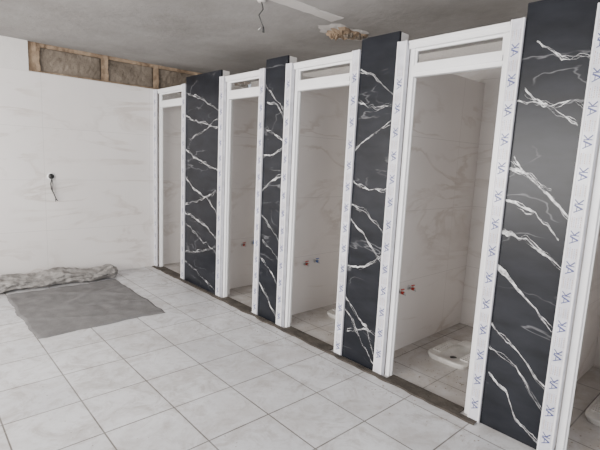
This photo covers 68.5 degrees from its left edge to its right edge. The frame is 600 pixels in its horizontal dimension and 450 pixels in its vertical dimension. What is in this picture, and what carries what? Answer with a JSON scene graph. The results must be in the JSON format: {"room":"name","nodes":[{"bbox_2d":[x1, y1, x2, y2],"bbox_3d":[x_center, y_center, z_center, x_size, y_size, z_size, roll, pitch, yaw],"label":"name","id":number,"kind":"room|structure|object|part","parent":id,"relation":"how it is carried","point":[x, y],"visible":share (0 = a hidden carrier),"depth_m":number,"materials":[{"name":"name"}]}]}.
{"room":"public restroom","nodes":[
{"label":"public restroom","id":0,"kind":"room"},
{"bbox_2d":[0,35,181,274],"bbox_3d":[-3.177,-0.634,4.626,6.350,2.590,0.120,-5,11,-42],"label":"wall","id":1,"kind":"structure","parent":0,"point":[95,137],"depth_m":5.11,"materials":[{"name":"tile"}]},
{"bbox_2d":[47,173,57,201],"bbox_3d":[-2.768,-0.423,4.933,0.098,0.322,0.039,-5,11,-42],"label":"electrical outlet box","id":2,"kind":"object","parent":1,"relation":"attached to","point":[50,176],"visible":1,"depth_m":4.92,"materials":[{"name":"black plastic"}]},
{"bbox_2d":[27,41,202,89],"bbox_3d":[-1.833,-1.876,5.625,2.868,0.306,0.113,-5,11,-42],"label":"window","id":3,"kind":"structure","parent":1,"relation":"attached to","point":[42,58],"depth_m":5.14,"materials":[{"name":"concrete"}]},
{"bbox_2d":[153,89,157,266],"bbox_3d":[-1.860,-0.575,5.707,0.040,2.277,0.076,-5,11,-42],"label":"trim","id":4,"kind":"structure","parent":1,"relation":"attached to","point":[155,90],"depth_m":5.67,"materials":[{"name":"plastic"}]},
{"bbox_2d":[159,94,162,266],"bbox_3d":[-1.788,-0.570,5.691,0.040,2.277,0.042,-5,11,-42],"label":"door frame","id":5,"kind":"structure","parent":1,"relation":"attached to","point":[160,109],"depth_m":5.69,"materials":[{"name":"white plastic"}]},
{"bbox_2d":[230,97,258,288],"bbox_3d":[-0.517,-0.453,5.436,1.348,2.240,0.550,-5,11,-42],"label":"wall partition","id":6,"kind":"structure","parent":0,"point":[245,130],"depth_m":4.97,"materials":[{"name":"tile"}]},
{"bbox_2d":[0,0,539,74],"bbox_3d":[-0.519,-1.442,1.596,6.550,0.150,8.030,-5,11,-42],"label":"ceiling","id":7,"kind":"structure","parent":0,"point":[200,36],"depth_m":3.71,"materials":[{"name":"paint"}]},
{"bbox_2d":[257,0,265,32],"bbox_3d":[-0.275,-1.473,3.111,0.070,0.215,0.070,-5,11,-42],"label":"wire","id":8,"kind":"object","parent":7,"relation":"hanging from","point":[259,1],"visible":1,"depth_m":3.10,"materials":[{"name":"plastic"}]},
{"bbox_2d":[271,0,343,21],"bbox_3d":[-0.237,-1.556,2.971,1.420,0.006,0.150,-5,11,-42],"label":"strip","id":9,"kind":"object","parent":7,"relation":"attached to","point":[294,4],"depth_m":3.23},
{"bbox_2d":[318,24,369,40],"bbox_3d":[0.398,-1.622,3.813,0.633,0.066,0.345,-5,11,-42],"label":"plaster","id":10,"kind":"object","parent":7,"relation":"attached to","point":[334,31],"visible":0.99,"depth_m":3.73,"materials":[{"name":"paint"}]},
{"bbox_2d":[0,262,599,449],"bbox_3d":[-0.645,1.240,1.998,6.550,0.100,8.030,-5,11,-42],"label":"floor","id":11,"kind":"structure","parent":0,"point":[255,396],"depth_m":2.90,"materials":[{"name":"tile"}]},
{"bbox_2d":[0,264,117,292],"bbox_3d":[-2.831,0.581,4.787,1.620,0.170,0.359,-5,11,-42],"label":"cloth","id":12,"kind":"object","parent":11,"relation":"on","point":[56,275],"visible":1,"depth_m":4.81,"materials":[{"name":"white fabric"}]},
{"bbox_2d":[6,279,165,338],"bbox_3d":[-2.125,0.761,4.321,1.124,0.019,1.377,-5,11,-42],"label":"floor mat","id":13,"kind":"object","parent":11,"relation":"on","point":[46,313],"visible":1,"depth_m":4.21,"materials":[{"name":"fabric"}]},
{"bbox_2d":[185,70,233,295],"bbox_3d":[-1.040,-0.454,4.905,0.131,2.350,0.824,-5,11,-42],"label":"pier","id":14,"kind":"object","parent":11,"relation":"on","point":[202,90],"visible":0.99,"depth_m":4.83,"materials":[{"name":"black stone"}]},
{"bbox_2d":[181,84,185,279],"bbox_3d":[-1.356,-0.470,5.159,0.040,2.277,0.070,-5,11,-42],"label":"trim","id":15,"kind":"structure","parent":14,"relation":"attached to","point":[183,125],"depth_m":5.13,"materials":[{"name":"plastic"}]},
{"bbox_2d":[215,76,226,296],"bbox_3d":[-0.822,-0.357,4.576,0.040,2.277,0.072,-5,11,-42],"label":"trim","id":16,"kind":"structure","parent":14,"relation":"attached to","point":[222,83],"depth_m":4.55,"materials":[{"name":"plastic"}]},
{"bbox_2d":[223,82,231,296],"bbox_3d":[-0.749,-0.351,4.559,0.040,2.277,0.042,-5,11,-42],"label":"door frame","id":17,"kind":"structure","parent":11,"relation":"on","point":[229,102],"depth_m":4.55,"materials":[{"name":"white plastic"}]},
{"bbox_2d":[258,55,301,324],"bbox_3d":[-0.204,-0.279,3.995,0.131,2.350,0.390,-5,11,-42],"label":"pier","id":18,"kind":"object","parent":11,"relation":"on","point":[275,67],"visible":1,"depth_m":3.94,"materials":[{"name":"black stone"}]},
{"bbox_2d":[252,68,265,314],"bbox_3d":[-0.376,-0.264,4.090,0.040,2.277,0.070,-5,11,-42],"label":"trim","id":19,"kind":"structure","parent":18,"relation":"attached to","point":[262,74],"depth_m":4.06,"materials":[{"name":"plastic"}]},
{"bbox_2d":[276,63,294,326],"bbox_3d":[-0.131,-0.212,3.824,0.040,2.277,0.072,-5,11,-42],"label":"trim","id":20,"kind":"structure","parent":18,"relation":"attached to","point":[290,72],"depth_m":3.80,"materials":[{"name":"plastic"}]},
{"bbox_2d":[285,69,300,326],"bbox_3d":[-0.059,-0.206,3.806,0.040,2.277,0.042,-5,11,-42],"label":"door frame","id":21,"kind":"structure","parent":11,"relation":"on","point":[297,93],"depth_m":3.79,"materials":[{"name":"white plastic"}]},
{"bbox_2d":[152,265,476,425],"bbox_3d":[-0.432,0.856,4.251,0.134,0.011,4.460,-5,11,-42],"label":"threshold strip","id":22,"kind":"object","parent":11,"relation":"on","point":[454,409],"visible":0.98,"depth_m":3.31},
{"bbox_2d":[327,308,335,318],"bbox_3d":[0.512,0.854,4.336,0.445,0.077,0.344,-5,11,-42],"label":"toilet","id":23,"kind":"object","parent":11,"relation":"on","point":[331,313],"visible":0.05,"depth_m":4.27,"materials":[{"name":"ceramic"}]},
{"bbox_2d":[334,60,351,339],"bbox_3d":[0.344,-0.122,3.367,0.040,2.277,0.042,-5,11,-42],"label":"door frame","id":24,"kind":"structure","parent":11,"relation":"on","point":[351,60],"depth_m":3.36,"materials":[{"name":"white plastic"}]},
{"bbox_2d":[293,52,351,69],"bbox_3d":[0.184,-1.263,3.413,0.065,0.049,0.640,-5,11,-42],"label":"rail","id":25,"kind":"object","parent":24,"relation":"attached to","point":[344,57],"visible":0.79,"depth_m":3.38,"materials":[{"name":"white plastic"}]},
{"bbox_2d":[297,75,349,91],"bbox_3d":[0.183,-1.104,3.443,0.047,0.070,0.576,-5,11,-42],"label":"transom rail","id":26,"kind":"object","parent":24,"relation":"attached to","point":[340,81],"visible":0.91,"depth_m":3.41,"materials":[{"name":"white plastic"}]},
{"bbox_3d":[0.183,-1.104,3.443,0.047,0.070,0.576,-5,11,-42],"label":"rail","id":27,"kind":"part","parent":26,"relation":"part of","materials":[{"name":"white plastic"}]},
{"bbox_2d":[298,60,350,81],"bbox_3d":[0.190,-1.189,3.433,0.022,0.102,0.576,-5,11,-42],"label":"bead","id":28,"kind":"object","parent":26,"relation":"attached to","point":[345,62],"visible":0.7,"depth_m":3.42,"materials":[{"name":"white plastic"}]},
{"bbox_2d":[301,63,349,79],"bbox_3d":[0.192,-1.189,3.435,0.004,0.074,0.548,-5,11,-42],"label":"glass","id":29,"kind":"object","parent":28,"relation":"in","point":[343,68],"depth_m":3.42,"materials":[{"name":"clear glass"}]},
{"bbox_2d":[342,31,410,371],"bbox_3d":[0.535,-0.123,3.189,0.131,2.350,0.415,-5,11,-42],"label":"pier","id":30,"kind":"object","parent":11,"relation":"on","point":[378,53],"visible":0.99,"depth_m":3.13,"materials":[{"name":"black stone"}]},
{"bbox_2d":[334,49,360,355],"bbox_3d":[0.355,-0.110,3.293,0.040,2.277,0.070,-5,11,-42],"label":"trim","id":31,"kind":"structure","parent":30,"relation":"attached to","point":[356,55],"depth_m":3.27,"materials":[{"name":"plastic"}]},
{"bbox_2d":[373,40,409,374],"bbox_3d":[0.616,-0.056,3.009,0.040,2.277,0.072,-5,11,-42],"label":"trim","id":32,"kind":"structure","parent":30,"relation":"attached to","point":[402,58],"depth_m":2.98,"materials":[{"name":"plastic"}]},
{"bbox_2d":[385,49,416,375],"bbox_3d":[0.689,-0.050,2.992,0.040,2.277,0.042,-5,11,-42],"label":"door frame","id":33,"kind":"structure","parent":11,"relation":"on","point":[411,80],"depth_m":2.98,"materials":[{"name":"white plastic"}]},
{"bbox_2d":[295,313,598,447],"bbox_3d":[0.996,1.086,3.175,0.350,0.007,2.979,-5,11,-42],"label":"crumbs","id":34,"kind":"object","parent":11,"relation":"on","point":[312,313],"visible":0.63,"depth_m":3.20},
{"bbox_2d":[428,340,471,369],"bbox_3d":[1.262,1.012,3.519,0.445,0.077,0.344,-5,11,-42],"label":"toilet","id":35,"kind":"object","parent":11,"relation":"on","point":[453,353],"visible":0.76,"depth_m":3.50,"materials":[{"name":"ceramic"}]},
{"bbox_2d":[464,17,525,422],"bbox_3d":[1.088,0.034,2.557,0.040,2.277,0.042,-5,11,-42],"label":"door frame","id":36,"kind":"structure","parent":11,"relation":"on","point":[508,33],"depth_m":2.53,"materials":[{"name":"white plastic"}]},
{"bbox_2d":[413,53,502,77],"bbox_3d":[0.929,-0.947,2.631,0.047,0.070,0.570,-5,11,-42],"label":"transom rail","id":37,"kind":"object","parent":36,"relation":"attached to","point":[492,61],"visible":0.95,"depth_m":2.60,"materials":[{"name":"white plastic"}]},
{"bbox_3d":[0.929,-0.947,2.631,0.047,0.070,0.570,-5,11,-42],"label":"rail","id":38,"kind":"part","parent":37,"relation":"part of","materials":[{"name":"white plastic"}]},
{"bbox_2d":[415,33,505,64],"bbox_3d":[0.936,-1.033,2.620,0.022,0.102,0.570,-5,11,-42],"label":"bead","id":39,"kind":"object","parent":37,"relation":"attached to","point":[499,35],"visible":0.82,"depth_m":2.59,"materials":[{"name":"white plastic"}]},
{"bbox_2d":[418,37,502,62],"bbox_3d":[0.938,-1.033,2.622,0.004,0.074,0.542,-5,11,-42],"label":"glass","id":40,"kind":"object","parent":39,"relation":"in","point":[491,45],"depth_m":2.60,"materials":[{"name":"clear glass"}]},
{"bbox_2d":[409,21,510,48],"bbox_3d":[0.930,-1.106,2.601,0.065,0.049,0.634,-5,11,-42],"label":"rail","id":41,"kind":"object","parent":36,"relation":"attached to","point":[502,28],"visible":0.79,"depth_m":2.55,"materials":[{"name":"white plastic"}]},
{"bbox_2d":[480,0,599,448],"bbox_3d":[1.280,0.033,2.377,0.131,2.350,0.420,-5,11,-42],"label":"pier","id":42,"kind":"object","parent":11,"relation":"on","point":[558,34],"visible":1,"depth_m":2.32,"materials":[{"name":"black stone"}]},
{"bbox_2d":[536,3,599,449],"bbox_3d":[1.363,0.101,2.195,0.040,2.277,0.072,-5,11,-42],"label":"trim","id":43,"kind":"structure","parent":42,"relation":"attached to","point":[590,124],"depth_m":2.19,"materials":[{"name":"plastic"}]},
{"bbox_2d":[555,145,599,449],"bbox_3d":[1.436,0.107,2.178,0.040,2.277,0.042,-5,11,-42],"label":"door frame","id":44,"kind":"structure","parent":11,"relation":"on","point":[594,216],"depth_m":2.22,"materials":[{"name":"white plastic"}]},
{"bbox_2d":[585,395,599,426],"bbox_3d":[1.998,1.166,2.717,0.445,0.077,0.344,-5,11,-42],"label":"toilet","id":45,"kind":"object","parent":11,"relation":"on","point":[592,412],"visible":1,"depth_m":2.71,"materials":[{"name":"ceramic"}]},
{"bbox_3d":[-1.367,-0.481,5.233,0.040,2.277,0.042,-5,11,-42],"label":"door frame","id":46,"kind":"structure","parent":11,"relation":"on","visible":0},
{"bbox_2d":[157,85,181,93],"bbox_3d":[-1.536,-1.624,5.288,0.065,0.049,0.667,-5,11,-42],"label":"rail","id":47,"kind":"object","parent":46,"relation":"attached to","point":[179,87],"visible":0.82,"depth_m":5.27,"materials":[{"name":"white plastic"}]},
{"bbox_2d":[160,99,181,107],"bbox_3d":[-1.537,-1.465,5.318,0.047,0.070,0.603,-5,11,-42],"label":"transom rail","id":48,"kind":"object","parent":46,"relation":"attached to","point":[172,103],"visible":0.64,"depth_m":5.31,"materials":[{"name":"white plastic"}]},
{"bbox_3d":[-1.537,-1.465,5.318,0.047,0.070,0.603,-5,11,-42],"label":"rail","id":49,"kind":"part","parent":48,"relation":"part of","materials":[{"name":"white plastic"}]},
{"bbox_2d":[161,90,181,101],"bbox_3d":[-1.531,-1.550,5.308,0.022,0.102,0.603,-5,11,-42],"label":"bead","id":50,"kind":"object","parent":48,"relation":"attached to","point":[179,90],"visible":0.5,"depth_m":5.34,"materials":[{"name":"white plastic"}]},
{"bbox_2d":[162,92,181,100],"bbox_3d":[-1.529,-1.551,5.310,0.004,0.074,0.575,-5,11,-42],"label":"glass","id":51,"kind":"object","parent":50,"relation":"in","point":[176,95],"depth_m":5.32,"materials":[{"name":"clear glass"}]},
{"bbox_3d":[-0.387,-0.275,4.164,0.040,2.277,0.042,-5,11,-42],"label":"door frame","id":52,"kind":"structure","parent":11,"relation":"on","visible":0},
{"bbox_2d":[225,70,259,81],"bbox_3d":[-0.526,-1.412,4.188,0.065,0.049,0.579,-5,11,-42],"label":"rail","id":53,"kind":"object","parent":52,"relation":"attached to","point":[251,74],"visible":0.79,"depth_m":4.17,"materials":[{"name":"white plastic"}]},
{"bbox_2d":[228,88,258,99],"bbox_3d":[-0.527,-1.253,4.218,0.047,0.070,0.515,-5,11,-42],"label":"transom rail","id":54,"kind":"object","parent":52,"relation":"attached to","point":[248,93],"visible":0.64,"depth_m":4.20,"materials":[{"name":"white plastic"}]},
{"bbox_3d":[-0.527,-1.253,4.218,0.047,0.070,0.515,-5,11,-42],"label":"rail","id":55,"kind":"part","parent":54,"relation":"part of","materials":[{"name":"white plastic"}]},
{"bbox_2d":[229,77,258,91],"bbox_3d":[-0.521,-1.338,4.207,0.022,0.102,0.515,-5,11,-42],"label":"bead","id":56,"kind":"object","parent":54,"relation":"attached to","point":[230,90],"visible":0.52,"depth_m":4.22,"materials":[{"name":"white plastic"}]},
{"bbox_2d":[231,79,258,89],"bbox_3d":[-0.518,-1.338,4.209,0.004,0.074,0.487,-5,11,-42],"label":"glass","id":57,"kind":"object","parent":56,"relation":"in","point":[255,82],"depth_m":4.21,"materials":[{"name":"clear glass"}]},
{"bbox_2d":[292,86,349,314],"bbox_3d":[0.336,-0.274,4.505,1.348,2.240,0.100,-5,11,-42],"label":"wall partition","id":58,"kind":"structure","parent":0,"point":[324,112],"depth_m":4.31,"materials":[{"name":"tile"}]},
{"bbox_2d":[394,74,484,350],"bbox_3d":[1.073,-0.119,3.703,1.348,2.240,0.100,-5,11,-42],"label":"wall partition","id":59,"kind":"structure","parent":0,"point":[447,116],"depth_m":3.71,"materials":[{"name":"tile"}]},
{"bbox_2d":[407,285,415,291],"bbox_3d":[0.906,0.508,3.550,0.040,0.051,0.074,-5,11,-42],"label":"valve","id":60,"kind":"object","parent":59,"relation":"attached to","point":[409,287],"visible":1,"depth_m":3.55,"materials":[{"name":"metal"}]},
{"bbox_2d":[452,68,599,367],"bbox_3d":[1.849,-0.293,3.923,0.120,2.590,7.730,-5,11,-42],"label":"wall","id":61,"kind":"structure","parent":0,"point":[491,78],"depth_m":4.04,"materials":[{"name":"tile"}]},
{"bbox_2d":[563,142,599,393],"bbox_3d":[1.822,0.038,2.886,1.348,2.240,0.100,-5,11,-42],"label":"wall partition","id":62,"kind":"structure","parent":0,"point":[592,322],"depth_m":3.22,"materials":[{"name":"stone"}]}
]}

